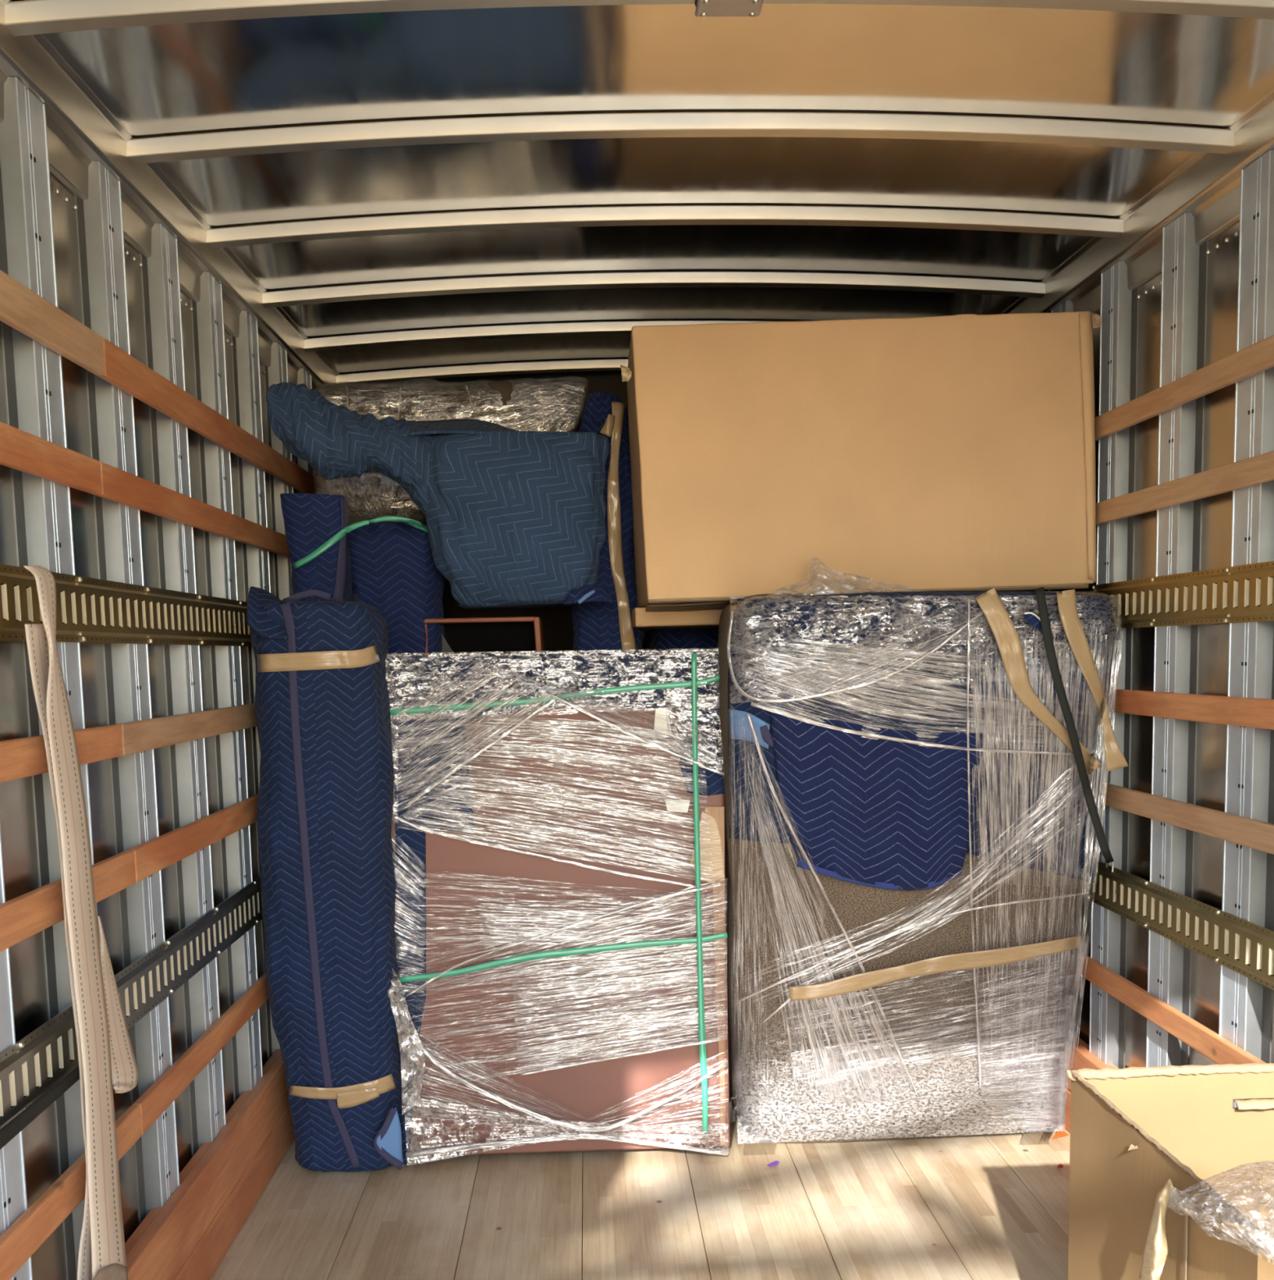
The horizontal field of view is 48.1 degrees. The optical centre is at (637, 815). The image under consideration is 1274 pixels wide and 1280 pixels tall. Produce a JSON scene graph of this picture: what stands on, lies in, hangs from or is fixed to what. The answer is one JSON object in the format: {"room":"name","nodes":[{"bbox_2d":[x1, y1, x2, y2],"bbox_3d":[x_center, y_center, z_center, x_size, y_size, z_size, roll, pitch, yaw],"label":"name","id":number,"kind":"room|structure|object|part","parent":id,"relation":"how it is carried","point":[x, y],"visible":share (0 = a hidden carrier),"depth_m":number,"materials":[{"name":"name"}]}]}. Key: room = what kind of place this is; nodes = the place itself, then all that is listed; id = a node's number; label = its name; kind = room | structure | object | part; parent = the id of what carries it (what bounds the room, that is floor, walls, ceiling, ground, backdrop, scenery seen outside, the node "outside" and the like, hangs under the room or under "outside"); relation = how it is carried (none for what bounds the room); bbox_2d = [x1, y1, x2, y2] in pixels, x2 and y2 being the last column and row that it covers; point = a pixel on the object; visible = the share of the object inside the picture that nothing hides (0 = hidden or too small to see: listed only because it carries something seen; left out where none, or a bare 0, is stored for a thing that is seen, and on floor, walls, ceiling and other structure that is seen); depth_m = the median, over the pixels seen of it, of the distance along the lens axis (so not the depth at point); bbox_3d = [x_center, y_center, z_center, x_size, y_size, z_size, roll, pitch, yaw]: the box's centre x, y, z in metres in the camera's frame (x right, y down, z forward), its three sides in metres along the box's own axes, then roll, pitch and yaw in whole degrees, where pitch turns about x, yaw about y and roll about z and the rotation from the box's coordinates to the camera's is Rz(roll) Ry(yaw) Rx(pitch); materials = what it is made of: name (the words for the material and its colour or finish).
{"room":"cargo space","nodes":[
{"label":"cargo space","id":0,"kind":"room"},
{"bbox_2d":[0,76,315,1279],"bbox_3d":[-1.020,-0.080,2.552,0.064,2.525,6.160,-1,6,-2],"label":"wall","id":1,"kind":"structure","parent":0,"point":[139,445],"depth_m":2.90,"materials":[{"name":"metal"}]},
{"bbox_2d":[0,564,252,646],"bbox_3d":[-1.005,-0.359,2.456,0.013,0.120,5.970,-1,6,-2],"label":"track","id":2,"kind":"object","parent":1,"relation":"attached to","point":[89,610],"visible":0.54,"depth_m":2.80,"materials":[{"name":"gold metal"}]},
{"bbox_2d":[23,564,137,1279],"bbox_3d":[-0.947,0.266,2.474,0.038,1.366,0.415,-1,6,-2],"label":"strap","id":3,"kind":"object","parent":2,"relation":"hanging from","point":[107,1061],"visible":1,"depth_m":2.42,"materials":[{"name":"beige fabric"}]},
{"bbox_2d":[0,875,262,1128],"bbox_3d":[-0.990,0.391,2.541,0.013,0.120,5.970,-1,6,-2],"label":"track","id":4,"kind":"object","parent":1,"relation":"attached to","point":[37,1061],"visible":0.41,"depth_m":2.86,"materials":[{"name":"metal"}]},
{"bbox_2d":[0,1066,79,1149],"bbox_3d":[-0.953,0.472,2.238,0.003,0.030,0.505,-1,6,-2],"label":"rail","id":5,"kind":"object","parent":4,"relation":"attached to","point":[23,1119],"visible":0.93,"depth_m":2.26,"materials":[{"name":"black metal"}]},
{"bbox_2d":[0,0,340,391],"bbox_3d":[-1.035,-1.247,2.420,0.069,0.181,6.160,-1,6,-2],"label":"trim","id":6,"kind":"structure","parent":1,"relation":"attached to","point":[81,131],"depth_m":3.02,"materials":[{"name":"metal"}]},
{"bbox_2d":[124,1048,294,1279],"bbox_3d":[-0.980,0.994,2.675,0.054,0.262,6.160,-1,6,-2],"label":"baseboard","id":7,"kind":"structure","parent":1,"relation":"attached to","point":[188,1237],"depth_m":3.35,"materials":[{"name":"brown wood"}]},
{"bbox_2d":[373,370,646,653],"bbox_3d":[0.034,-0.492,5.650,2.434,2.600,0.010,-1,6,-2],"label":"wall","id":8,"kind":"structure","parent":0,"point":[557,624],"depth_m":5.58,"materials":[{"name":"black"}]},
{"bbox_2d":[4,0,1273,385],"bbox_3d":[0.121,-1.347,2.450,2.334,0.087,6.160,-1,6,-2],"label":"ceiling","id":9,"kind":"structure","parent":0,"point":[425,188],"depth_m":2.97,"materials":[{"name":"metal"}]},
{"bbox_2d":[694,0,764,17],"bbox_3d":[0.150,-1.341,2.343,0.140,0.048,0.103,-1,6,-2],"label":"lamp","id":10,"kind":"object","parent":9,"relation":"attached to","point":[704,8],"visible":0.98,"depth_m":2.33,"materials":[{"name":"metal"}]},
{"bbox_2d":[210,1102,1070,1279],"bbox_3d":[0.172,1.125,2.731,2.414,0.060,6.160,-1,6,-2],"label":"floor","id":11,"kind":"structure","parent":0,"point":[991,1206],"depth_m":3.56,"materials":[{"name":"wood"}]},
{"bbox_2d":[246,586,404,1172],"bbox_3d":[-0.825,0.192,3.858,0.372,1.588,0.515,-1,6,-2],"label":"roll","id":12,"kind":"object","parent":11,"relation":"on","point":[328,882],"visible":0.94,"depth_m":3.72,"materials":[{"name":"blue fabric"}]},
{"bbox_2d":[280,493,446,659],"bbox_3d":[-0.795,-0.070,4.301,0.467,1.723,0.574,-1,6,-2],"label":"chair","id":13,"kind":"object","parent":11,"relation":"on","point":[390,567],"visible":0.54,"depth_m":4.18,"materials":[{"name":"blue fabric"}]},
{"bbox_2d":[312,376,588,524],"bbox_3d":[-0.599,-1.177,4.743,0.902,0.509,0.575,-1,6,-2],"label":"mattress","id":14,"kind":"object","parent":13,"relation":"on","point":[554,405],"visible":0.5,"depth_m":4.50,"materials":[{"name":"clear fabric"}]},
{"bbox_2d":[424,616,545,657],"bbox_3d":[-0.422,0.146,4.477,0.420,1.512,0.310,-1,6,-2],"label":"metal frame","id":15,"kind":"object","parent":11,"relation":"on","point":[483,635],"visible":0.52,"depth_m":4.35,"materials":[{"name":"brown wood"}]},
{"bbox_2d":[266,382,613,609],"bbox_3d":[-0.556,-0.914,4.179,0.984,0.616,0.465,-3,7,-11],"label":"blanket","id":16,"kind":"object","parent":15,"relation":"on","point":[515,519],"visible":0.99,"depth_m":4.04,"materials":[{"name":"fabric"}]},
{"bbox_3d":[-0.753,-1.014,4.029,0.591,0.375,0.203,-6,8,-35],"label":"arm","id":17,"kind":"part","parent":16,"relation":"part of","materials":[{"name":"fabric"}]},
{"bbox_3d":[-0.456,0.160,4.437,0.308,1.496,0.010,-1,6,-2],"label":"panel","id":18,"kind":"part","parent":15,"relation":"part of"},
{"bbox_2d":[386,649,730,1164],"bbox_3d":[-0.230,0.244,4.041,0.955,1.413,0.473,-1,6,-2],"label":"furniture","id":19,"kind":"object","parent":11,"relation":"on","point":[557,831],"visible":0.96,"depth_m":3.88,"materials":[{"name":"clear plastic"}]},
{"bbox_2d":[386,665,426,1164],"bbox_3d":[-0.608,0.279,3.878,0.114,1.384,0.012,-1,6,-2],"label":"blanket","id":20,"kind":"object","parent":19,"relation":"on","point":[409,842],"depth_m":3.86,"materials":[{"name":"fabric"}]},
{"bbox_2d":[387,653,599,832],"bbox_3d":[-0.375,-0.190,3.826,0.564,0.476,0.012,-1,6,-2],"label":"blanket","id":21,"kind":"object","parent":19,"relation":"on","point":[544,775],"depth_m":3.82,"materials":[{"name":"clear plastic"}]},
{"bbox_2d":[465,649,719,711],"bbox_3d":[-0.112,-0.354,3.821,0.700,0.165,0.012,-1,6,-2],"label":"blanket","id":22,"kind":"object","parent":19,"relation":"on","point":[573,672],"depth_m":3.81,"materials":[{"name":"fabric"}]},
{"bbox_2d":[677,706,724,796],"bbox_3d":[0.175,-0.176,3.853,0.132,0.252,0.012,-1,6,-2],"label":"blanket","id":23,"kind":"object","parent":19,"relation":"on","point":[711,784],"depth_m":3.85,"materials":[{"name":"fabric"}]},
{"bbox_3d":[0.191,0.087,3.886,0.094,0.197,0.002,-1,6,-2],"label":"tape panel","id":24,"kind":"part","parent":19,"relation":"part of","materials":[{"name":"plastic"}]},
{"bbox_2d":[571,391,645,652],"bbox_3d":[-0.098,-0.272,4.434,0.252,2.021,0.196,1,7,16],"label":"blanket-wrapped item","id":25,"kind":"object","parent":11,"relation":"on","point":[597,627],"visible":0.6,"depth_m":4.29},
{"bbox_2d":[645,627,719,650],"bbox_3d":[0.604,0.045,4.809,1.144,1.370,0.513,-1,6,-2],"label":"blanket","id":26,"kind":"object","parent":11,"relation":"on","point":[666,639],"visible":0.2,"depth_m":4.49,"materials":[{"name":"blue fabric"}]},
{"bbox_2d":[631,601,729,630],"bbox_3d":[0.437,-0.611,4.374,0.910,0.065,0.812,-1,6,-2],"label":"carton","id":27,"kind":"object","parent":26,"relation":"on","point":[707,615],"visible":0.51,"depth_m":4.07,"materials":[{"name":"brown cardboard"}]},
{"bbox_2d":[767,1160,779,1166],"bbox_3d":[0.380,0.952,3.895,0.045,0.007,0.026,-6,8,-34],"label":"paper scrap","id":28,"kind":"object","parent":11,"relation":"on","point":[775,1162],"visible":1,"depth_m":3.89,"materials":[{"name":"purple paper"}]},
{"bbox_2d":[717,555,1128,1143],"bbox_3d":[0.740,0.118,4.041,1.046,1.651,0.944,-1,6,-2],"label":"furniture","id":29,"kind":"object","parent":11,"relation":"on","point":[912,843],"visible":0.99,"depth_m":3.74,"materials":[{"name":"plastic"}]},
{"bbox_2d":[620,311,1102,607],"bbox_3d":[0.579,-0.970,4.037,1.265,0.732,0.669,-1,6,-2],"label":"cardboard box","id":30,"kind":"object","parent":29,"relation":"on","point":[957,452],"visible":0.88,"depth_m":3.74,"materials":[{"name":"brown cardboard"}]},
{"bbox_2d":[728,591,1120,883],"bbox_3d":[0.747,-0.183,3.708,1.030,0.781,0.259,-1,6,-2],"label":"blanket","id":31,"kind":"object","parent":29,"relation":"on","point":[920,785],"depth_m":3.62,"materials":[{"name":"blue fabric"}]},
{"bbox_2d":[1035,586,1116,893],"bbox_3d":[1.142,-0.177,3.626,0.354,0.796,0.090,-6,8,-38],"label":"strap","id":32,"kind":"object","parent":29,"relation":"attached to","point":[1040,592],"visible":1,"depth_m":3.54,"materials":[{"name":"fabric"}]},
{"bbox_2d":[1052,1127,1069,1139],"bbox_3d":[1.222,0.910,4.103,0.041,0.007,0.131,2,7,23],"label":"dry leaf","id":33,"kind":"object","parent":11,"relation":"on","point":[1061,1133],"visible":0.74,"depth_m":4.08,"materials":[{"name":"orange plant"}]},
{"bbox_2d":[1057,1164,1063,1168],"bbox_3d":[1.136,0.943,3.829,0.014,0.007,0.037,1,7,16],"label":"scrap","id":34,"kind":"object","parent":11,"relation":"on","point":[1060,1166],"visible":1,"depth_m":3.83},
{"bbox_2d":[1066,1062,1273,1279],"bbox_3d":[0.996,0.783,2.097,0.593,0.727,0.899,-1,6,-2],"label":"open cardboard box","id":35,"kind":"object","parent":11,"relation":"on","point":[1170,1180],"visible":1,"depth_m":2.35,"materials":[{"name":"brown cardboard"}]},
{"bbox_3d":[1.018,0.768,2.538,0.504,0.657,0.012,-1,6,-2],"label":"panel","id":36,"kind":"part","parent":35,"relation":"part of","materials":[{"name":"brown cardboard"}]},
{"bbox_3d":[1.043,0.845,1.849,0.504,0.657,0.012,-1,6,-2],"label":"panel","id":37,"kind":"part","parent":35,"relation":"part of","materials":[{"name":"brown cardboard"}]},
{"bbox_2d":[1044,149,1273,1107],"bbox_3d":[1.313,-0.138,2.630,0.064,2.525,6.160,-1,6,-2],"label":"wall","id":38,"kind":"structure","parent":0,"point":[1184,358],"depth_m":3.32,"materials":[{"name":"metal"}]},
{"bbox_2d":[1061,1030,1119,1132],"bbox_3d":[1.318,0.937,2.752,0.054,0.262,6.160,-1,6,-2],"label":"baseboard","id":39,"kind":"structure","parent":38,"relation":"attached to","point":[1078,1055],"depth_m":4.07,"materials":[{"name":"brown wood"}]},
{"bbox_2d":[1000,90,1273,314],"bbox_3d":[1.279,-1.304,2.497,0.069,0.181,6.160,-1,6,-2],"label":"trim","id":40,"kind":"structure","parent":38,"relation":"attached to","point":[1207,186],"depth_m":3.34,"materials":[{"name":"metal"}]},
{"bbox_2d":[1053,560,1273,628],"bbox_3d":[1.291,-0.413,2.533,0.013,0.120,5.970,-1,6,-2],"label":"track","id":41,"kind":"object","parent":38,"relation":"attached to","point":[1242,593],"visible":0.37,"depth_m":3.22,"materials":[{"name":"gold metal"}]},
{"bbox_2d":[1082,860,1273,990],"bbox_3d":[1.307,0.331,2.618,0.013,0.120,5.970,-1,6,-2],"label":"track","id":42,"kind":"object","parent":38,"relation":"attached to","point":[1245,947],"visible":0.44,"depth_m":3.30,"materials":[{"name":"yellow metal"}]}
]}

